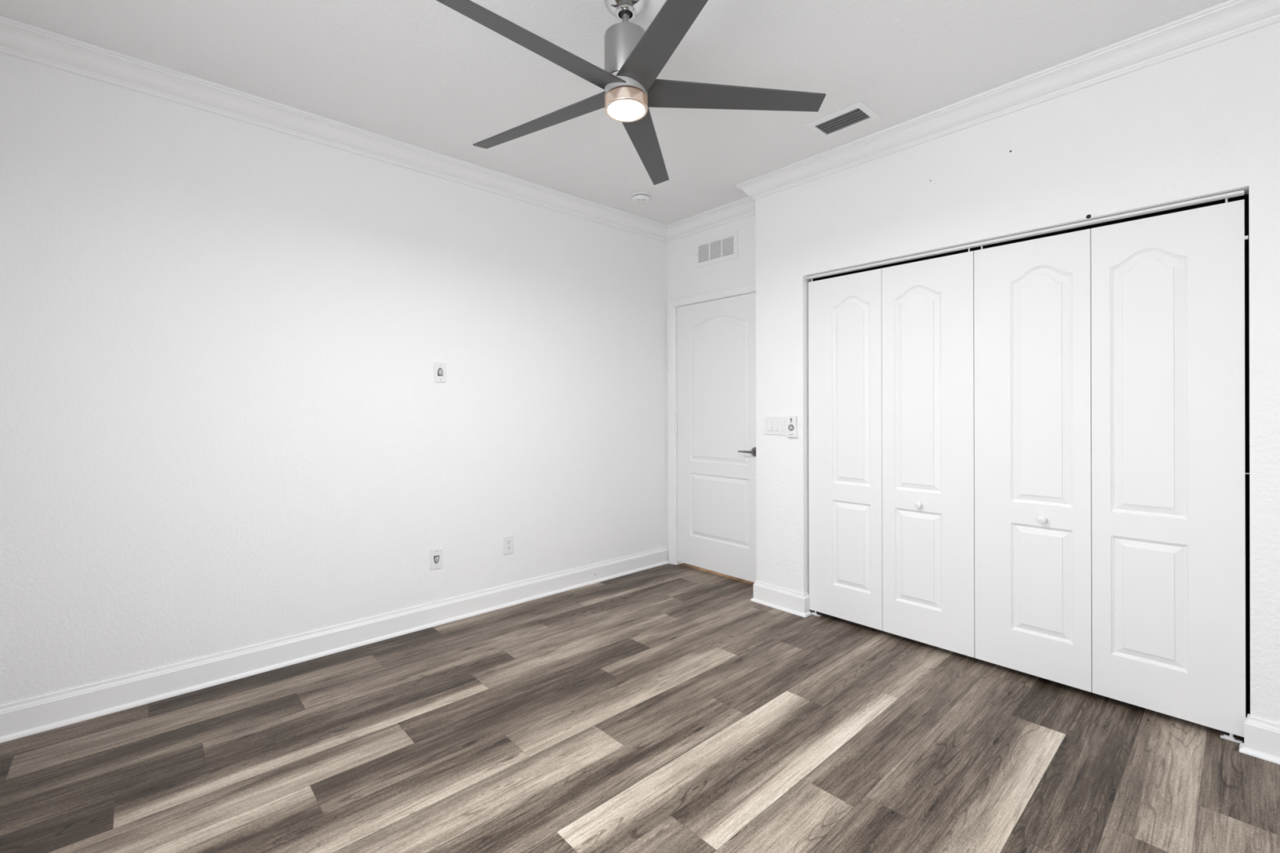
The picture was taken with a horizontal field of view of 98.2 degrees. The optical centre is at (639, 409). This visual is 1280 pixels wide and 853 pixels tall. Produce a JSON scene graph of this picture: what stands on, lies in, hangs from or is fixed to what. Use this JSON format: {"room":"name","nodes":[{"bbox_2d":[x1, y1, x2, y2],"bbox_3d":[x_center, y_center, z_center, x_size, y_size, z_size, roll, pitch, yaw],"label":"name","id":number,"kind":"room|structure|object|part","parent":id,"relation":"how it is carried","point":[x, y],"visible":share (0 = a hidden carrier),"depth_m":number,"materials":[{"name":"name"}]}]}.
{"room":"empty bedroom","nodes":[
{"label":"empty bedroom","id":0,"kind":"room"},
{"bbox_2d":[0,52,667,706],"bbox_3d":[-1.274,-0.102,3.230,4.180,2.710,0.115,0,0,-42],"label":"wall","id":1,"kind":"structure","parent":0,"point":[226,424],"depth_m":2.68,"materials":[{"name":"white paint"}]},
{"bbox_2d":[0,15,666,242],"bbox_3d":[-1.209,-1.407,3.154,3.950,0.100,0.090,0,0,-42],"label":"trim","id":2,"kind":"structure","parent":1,"relation":"attached to","point":[19,39],"depth_m":2.65,"materials":[{"name":"white paint"}]},
{"bbox_2d":[0,546,668,743],"bbox_3d":[-1.230,1.188,3.171,3.932,0.130,0.028,0,0,-42],"label":"baseboard","id":3,"kind":"structure","parent":1,"relation":"attached to","point":[24,718],"depth_m":2.68,"materials":[{"name":"white paint"}]},
{"bbox_2d":[430,547,442,569],"bbox_3d":[-1.185,0.873,3.227,0.069,0.114,0.006,0,0,-42],"label":"cable plate","id":4,"kind":"object","parent":1,"relation":"attached to","point":[436,555],"visible":1,"depth_m":3.22,"materials":[{"name":"white plastic"}]},
{"bbox_2d":[434,362,445,382],"bbox_3d":[-1.169,-0.214,3.244,0.069,0.114,0.006,0,0,-42],"label":"cable plate","id":5,"kind":"object","parent":1,"relation":"attached to","point":[439,368],"visible":1,"depth_m":3.24,"materials":[{"name":"white plastic"}]},
{"bbox_2d":[503,535,513,555],"bbox_3d":[-0.839,0.868,3.540,0.072,0.114,0.008,0,0,-42],"label":"wall outlet","id":6,"kind":"object","parent":1,"relation":"attached to","point":[508,540],"visible":1,"depth_m":3.54,"materials":[{"name":"white plastic"}]},
{"bbox_2d":[0,0,1227,224],"bbox_3d":[0.258,-1.501,2.016,4.815,0.080,3.980,0,0,-42],"label":"ceiling","id":7,"kind":"structure","parent":0,"point":[426,74],"depth_m":2.31,"materials":[{"name":"white paint"}]},
{"bbox_2d":[436,0,826,185],"bbox_3d":[-0.092,-1.252,1.913,1.322,0.414,1.385,0,0,-42],"label":"ceiling fan","id":8,"kind":"object","parent":7,"relation":"hanging from","point":[634,57],"visible":1,"depth_m":1.92,"materials":[{"name":"silver metal"}]},
{"bbox_3d":[-0.330,-1.123,1.694,0.676,0.041,0.115,0,0,-42],"label":"blade","id":9,"kind":"part","parent":8,"relation":"part of","materials":[{"name":"grey wood"}]},
{"bbox_3d":[-0.373,-1.108,2.150,0.671,0.045,0.115,0,0,32],"label":"blade","id":10,"kind":"part","parent":8,"relation":"part of","materials":[{"name":"grey wood"}]},
{"bbox_3d":[0.039,-1.104,2.320,0.114,0.060,0.671,0,0,14],"label":"blade","id":11,"kind":"part","parent":8,"relation":"part of","materials":[{"name":"grey wood"}]},
{"bbox_3d":[0.095,-1.130,1.599,0.114,0.057,0.672,0,0,-22],"label":"blade","id":12,"kind":"part","parent":8,"relation":"part of","materials":[{"name":"grey wood"}]},
{"bbox_3d":[0.330,-1.118,1.978,0.671,0.040,0.113,0,0,-4],"label":"blade","id":13,"kind":"part","parent":8,"relation":"part of","materials":[{"name":"grey wood"}]},
{"bbox_2d":[631,191,651,204],"bbox_3d":[0.006,-1.437,3.788,0.140,0.045,0.140,0,0,-42],"label":"smoke detector","id":14,"kind":"object","parent":7,"relation":"attached to","point":[637,197],"visible":1,"depth_m":3.75,"materials":[{"name":"white plastic"}]},
{"bbox_2d":[804,101,879,137],"bbox_3d":[1.023,-1.458,2.806,0.202,0.009,0.298,0,0,-42],"label":"ceiling vent","id":15,"kind":"object","parent":7,"relation":"in","point":[855,114],"visible":1,"depth_m":2.79,"materials":[{"name":"white metal"}]},
{"bbox_2d":[0,563,1279,852],"bbox_3d":[0.265,1.274,2.016,4.815,0.050,3.980,0,0,-42],"label":"floor","id":16,"kind":"structure","parent":0,"point":[664,708],"depth_m":2.02,"materials":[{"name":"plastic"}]},
{"bbox_2d":[811,610,821,616],"bbox_3d":[1.067,1.234,3.359,0.026,0.026,0.060,0,0,-42],"label":"bracket","id":17,"kind":"object","parent":16,"relation":"on","point":[815,613],"visible":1,"depth_m":3.35,"materials":[{"name":"white metal"}]},
{"bbox_2d":[1220,733,1242,743],"bbox_3d":[2.226,1.231,2.086,0.026,0.026,0.056,0,0,-42],"label":"bracket","id":18,"kind":"object","parent":16,"relation":"on","point":[1230,737],"visible":0.96,"depth_m":2.08,"materials":[{"name":"white metal"}]},
{"bbox_2d":[666,214,755,561],"bbox_3d":[0.621,-0.107,4.168,0.115,2.710,1.052,0,0,-42],"label":"wall","id":19,"kind":"structure","parent":0,"point":[683,279],"depth_m":4.18,"materials":[{"name":"white paint"}]},
{"bbox_2d":[666,195,755,242],"bbox_3d":[0.535,-1.411,4.106,0.090,0.100,1.032,0,0,-42],"label":"trim","id":20,"kind":"structure","parent":19,"relation":"attached to","point":[744,207],"depth_m":4.10,"materials":[{"name":"white paint"}]},
{"bbox_2d":[667,281,755,564],"bbox_3d":[0.607,0.180,4.170,0.133,2.136,0.982,0,0,-42],"label":"trim","id":21,"kind":"structure","parent":19,"relation":"attached to","point":[747,288],"depth_m":4.45,"materials":[{"name":"white paint"}]},
{"bbox_2d":[675,292,756,582],"bbox_3d":[0.565,0.201,4.137,0.088,2.035,0.826,0,0,-42],"label":"door","id":22,"kind":"structure","parent":19,"relation":"in","point":[715,340],"depth_m":4.14,"materials":[{"name":"white paint"}]},
{"bbox_3d":[0.739,0.300,3.892,0.014,0.018,0.130,0,0,-42],"label":"lever","id":23,"kind":"part","parent":22,"relation":"part of","materials":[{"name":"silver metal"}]},
{"bbox_3d":[0.790,0.300,3.866,0.053,0.066,0.066,0,0,-42],"label":"handle","id":24,"kind":"part","parent":22,"relation":"part of","materials":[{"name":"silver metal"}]},
{"bbox_2d":[694,230,737,268],"bbox_3d":[0.564,-1.186,4.136,0.006,0.195,0.410,0,0,-42],"label":"air vent","id":25,"kind":"object","parent":19,"relation":"in","point":[724,247],"visible":1,"depth_m":4.13,"materials":[{"name":"white metal"}]},
{"bbox_2d":[755,22,1279,724],"bbox_3d":[1.752,-0.109,2.676,0.223,2.710,2.718,0,0,-42],"label":"wall","id":26,"kind":"structure","parent":0,"point":[1205,122],"depth_m":2.42,"materials":[{"name":"white paint"}]},
{"bbox_2d":[764,416,786,435],"bbox_3d":[0.855,0.105,3.486,0.012,0.115,0.166,0,0,-42],"label":"light switch","id":27,"kind":"object","parent":26,"relation":"attached to","point":[774,425],"visible":1,"depth_m":3.48,"materials":[{"name":"white plastic"}]},
{"bbox_2d":[750,580,811,617],"bbox_3d":[0.938,1.183,3.537,0.231,0.130,0.400,0,0,-42],"label":"baseboard","id":28,"kind":"structure","parent":26,"relation":"attached to","point":[791,602],"depth_m":3.44,"materials":[{"name":"white paint"}]},
{"bbox_2d":[786,416,798,437],"bbox_3d":[0.932,0.108,3.393,0.023,0.132,0.068,0,0,-42],"label":"remote","id":29,"kind":"object","parent":26,"relation":"attached to","point":[792,428],"visible":1,"depth_m":3.38,"materials":[{"name":"white plastic"}]},
{"bbox_2d":[735,0,1279,199],"bbox_3d":[1.603,-1.414,2.604,0.090,0.100,2.808,0,0,-42],"label":"trim","id":30,"kind":"structure","parent":26,"relation":"attached to","point":[1229,19],"depth_m":2.42,"materials":[{"name":"white paint"}]},
{"bbox_2d":[806,189,1244,279],"bbox_3d":[1.631,-0.800,2.716,0.034,0.017,1.800,0,0,-42],"label":"door track","id":31,"kind":"object","parent":26,"relation":"attached to","point":[1237,193],"visible":1,"depth_m":2.47,"materials":[{"name":"white metal"}]},
{"bbox_2d":[808,246,974,657],"bbox_3d":[1.331,0.206,3.042,0.062,2.023,0.898,0,0,-42],"label":"bifold door","id":32,"kind":"structure","parent":31,"relation":"hanging from","point":[891,390],"depth_m":2.99,"materials":[{"name":"white paint"}]},
{"bbox_3d":[1.451,0.497,2.889,0.032,0.037,0.037,0,0,-42],"label":"knob","id":33,"kind":"part","parent":32,"relation":"part of","materials":[{"name":"white plastic"}]},
{"bbox_2d":[973,195,1249,737],"bbox_3d":[1.940,0.205,2.374,0.062,2.023,0.904,0,0,-42],"label":"bifold door","id":34,"kind":"structure","parent":31,"relation":"hanging from","point":[1109,360],"depth_m":2.31,"materials":[{"name":"white paint"}]},
{"bbox_3d":[1.810,0.496,2.494,0.032,0.037,0.037,0,0,-42],"label":"knob","id":35,"kind":"part","parent":34,"relation":"part of","materials":[{"name":"white plastic"}]},
{"bbox_2d":[1239,713,1279,764],"bbox_3d":[2.388,1.179,1.810,0.048,0.130,0.586,0,0,-42],"label":"baseboard","id":36,"kind":"structure","parent":26,"relation":"attached to","point":[1261,737],"depth_m":1.98,"materials":[{"name":"white paint"}]},
{"bbox_2d":[813,193,1249,681],"bbox_3d":[2.055,-0.110,2.874,0.708,2.710,2.703,0,0,-42],"label":"door frame","id":37,"kind":"structure","parent":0,"point":[1246,197],"depth_m":2.54,"materials":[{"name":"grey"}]}
]}

